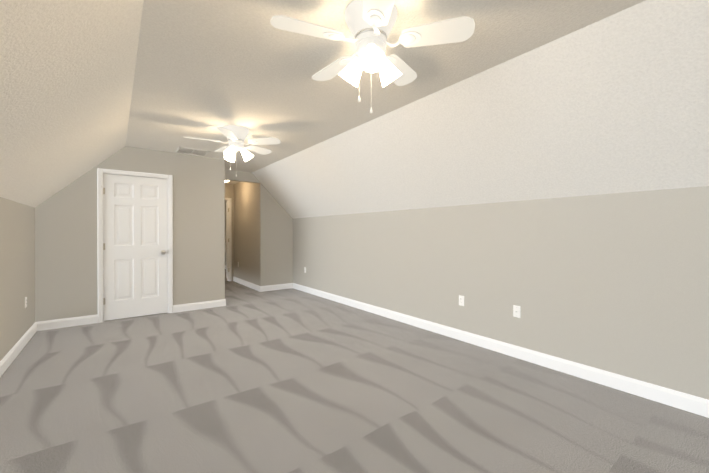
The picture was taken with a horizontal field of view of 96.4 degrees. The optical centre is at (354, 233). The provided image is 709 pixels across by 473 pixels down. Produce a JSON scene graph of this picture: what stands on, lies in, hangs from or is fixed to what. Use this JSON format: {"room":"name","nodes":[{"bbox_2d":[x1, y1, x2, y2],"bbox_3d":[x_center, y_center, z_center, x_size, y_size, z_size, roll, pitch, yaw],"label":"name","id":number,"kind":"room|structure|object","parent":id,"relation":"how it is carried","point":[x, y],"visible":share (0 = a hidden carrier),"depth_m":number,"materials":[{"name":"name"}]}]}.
{"room":"empty attic room","nodes":[
{"label":"empty attic room","id":0,"kind":"room"},
{"bbox_2d":[0,197,34,360],"bbox_3d":[-1.831,0.453,1.034,0.100,1.530,7.180,0,0,-37],"label":"wall","id":1,"kind":"structure","parent":0,"point":[17,258],"depth_m":3.15,"materials":[{"name":"beige paint"}]},
{"bbox_2d":[0,321,39,376],"bbox_3d":[-1.785,1.160,1.072,0.015,0.115,7.180,0,0,-37],"label":"baseboard","id":2,"kind":"structure","parent":1,"relation":"attached to","point":[17,348],"depth_m":3.16,"materials":[{"name":"white paint"}]},
{"bbox_2d":[0,0,143,207],"bbox_3d":[-1.456,-0.803,1.313,0.981,0.981,7.180,0,0,-37],"label":"ceiling","id":3,"kind":"structure","parent":0,"point":[67,69],"depth_m":1.92,"materials":[{"name":"paint"}]},
{"bbox_2d":[35,146,224,321],"bbox_3d":[-3.092,-0.015,4.643,2.250,2.440,0.100,0,0,-37],"label":"wall","id":4,"kind":"structure","parent":0,"point":[66,285],"depth_m":4.49,"materials":[{"name":"beige paint"}]},
{"bbox_2d":[40,314,97,330],"bbox_3d":[-3.702,1.150,4.113,0.571,0.115,0.015,0,0,-37],"label":"baseboard","id":5,"kind":"structure","parent":4,"relation":"attached to","point":[90,319],"depth_m":4.10,"materials":[{"name":"white paint"}]},
{"bbox_2d":[97,168,172,322],"bbox_3d":[-3.139,0.159,4.574,0.890,2.094,0.155,0,0,-37],"label":"closet door","id":6,"kind":"structure","parent":4,"relation":"in","point":[134,244],"depth_m":4.54,"materials":[{"name":"white paint"}]},
{"bbox_2d":[173,299,223,312],"bbox_3d":[-2.463,1.147,5.051,0.759,0.115,0.015,0,0,-37],"label":"baseboard","id":7,"kind":"structure","parent":4,"relation":"attached to","point":[214,303],"depth_m":5.03,"materials":[{"name":"white paint"}]},
{"bbox_2d":[225,201,226,264],"bbox_3d":[-5.223,-0.033,10.080,3.300,2.440,0.100,0,0,-37],"label":"wall","id":8,"kind":"structure","parent":0,"point":[225,232],"depth_m":10.68,"materials":[{"name":"beige paint"}]},
{"bbox_2d":[225,184,233,280],"bbox_3d":[-3.424,-0.025,7.805,1.040,2.440,0.100,0,0,-37],"label":"wall","id":9,"kind":"structure","parent":0,"point":[232,191],"depth_m":8.00,"materials":[{"name":"beige paint"}]},
{"bbox_2d":[225,198,231,280],"bbox_3d":[-3.611,0.149,8.061,1.051,2.090,0.769,0,0,-37],"label":"hall door","id":10,"kind":"structure","parent":9,"relation":"in","point":[228,243],"depth_m":7.95,"materials":[{"name":"white paint"}]},
{"bbox_2d":[225,181,238,183],"bbox_3d":[-2.935,-1.293,7.073,0.940,0.100,1.850,0,0,-37],"label":"ceiling","id":11,"kind":"structure","parent":0,"point":[232,182],"depth_m":7.70,"materials":[{"name":"paint"}]},
{"bbox_2d":[234,182,258,284],"bbox_3d":[-2.490,-0.024,7.351,0.100,2.440,1.750,0,0,-37],"label":"wall","id":12,"kind":"structure","parent":0,"point":[246,225],"depth_m":7.24,"materials":[{"name":"beige paint"}]},
{"bbox_2d":[233,277,263,291],"bbox_3d":[-2.501,1.139,7.275,0.015,0.115,1.865,0,0,-37],"label":"baseboard","id":13,"kind":"structure","parent":12,"relation":"attached to","point":[259,288],"depth_m":7.04,"materials":[{"name":"white paint"}]},
{"bbox_2d":[225,170,292,285],"bbox_3d":[-2.055,-0.021,6.520,1.670,2.440,0.100,0,0,-37],"label":"wall","id":14,"kind":"structure","parent":0,"point":[275,243],"depth_m":6.70,"materials":[{"name":"beige paint"}]},
{"bbox_2d":[264,283,291,290],"bbox_3d":[-1.646,1.141,6.763,0.690,0.115,0.015,0,0,-37],"label":"baseboard","id":15,"kind":"structure","parent":14,"relation":"attached to","point":[288,285],"depth_m":6.76,"materials":[{"name":"white paint"}]},
{"bbox_2d":[0,269,708,472],"bbox_3d":[-1.686,1.256,4.671,5.120,0.100,13.200,0,0,-37],"label":"floor","id":16,"kind":"structure","parent":0,"point":[245,379],"depth_m":2.25,"materials":[{"name":"grey carpet"}]},
{"bbox_2d":[125,0,645,172],"bbox_3d":[-0.491,-1.277,2.588,2.100,0.100,8.050,0,0,-37],"label":"ceiling","id":17,"kind":"structure","parent":0,"point":[204,69],"depth_m":2.28,"materials":[{"name":"paint"}]},
{"bbox_2d":[175,147,209,155],"bbox_3d":[-2.431,-1.231,4.751,0.410,0.011,0.360,0,0,-37],"label":"ceiling vent","id":18,"kind":"object","parent":17,"relation":"in","point":[184,150],"visible":1,"depth_m":4.73,"materials":[{"name":"white metal"}]},
{"bbox_2d":[184,125,279,176],"bbox_3d":[-1.422,-0.949,3.745,1.046,0.564,1.030,0,0,-37],"label":"ceiling fan","id":19,"kind":"object","parent":17,"relation":"hanging from","point":[236,135],"visible":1,"depth_m":3.66,"materials":[{"name":"white metal"}]},
{"bbox_2d":[270,0,474,113],"bbox_3d":[0.065,-0.943,1.797,1.050,0.564,1.015,0,0,-37],"label":"ceiling fan","id":20,"kind":"object","parent":17,"relation":"hanging from","point":[370,24],"visible":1,"depth_m":1.69,"materials":[{"name":"white metal"}]},
{"bbox_2d":[252,0,708,218],"bbox_3d":[0.737,-0.811,3.520,0.981,0.981,8.050,0,0,-37],"label":"ceiling","id":21,"kind":"structure","parent":0,"point":[618,102],"depth_m":2.43,"materials":[{"name":"paint"}]},
{"bbox_2d":[293,186,708,399],"bbox_3d":[1.111,0.444,3.808,0.100,1.530,8.050,0,0,-37],"label":"wall","id":22,"kind":"structure","parent":0,"point":[616,283],"depth_m":2.84,"materials":[{"name":"beige paint"}]},
{"bbox_2d":[459,295,463,305],"bbox_3d":[1.210,0.759,3.589,0.008,0.115,0.070,0,0,-37],"label":"outlet","id":23,"kind":"object","parent":22,"relation":"attached to","point":[461,300],"visible":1,"depth_m":3.58,"materials":[{"name":"white plastic"}]},
{"bbox_2d":[292,283,708,417],"bbox_3d":[1.065,1.151,3.776,0.015,0.115,8.050,0,0,-37],"label":"baseboard","id":24,"kind":"structure","parent":22,"relation":"attached to","point":[679,400],"depth_m":2.83,"materials":[{"name":"white paint"}]},
{"bbox_2d":[513,305,519,317],"bbox_3d":[1.580,0.761,3.092,0.018,0.115,0.070,0,0,-37],"label":"outlet","id":25,"kind":"object","parent":22,"relation":"attached to","point":[516,311],"visible":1,"depth_m":3.09,"materials":[{"name":"white plastic"}]}
]}

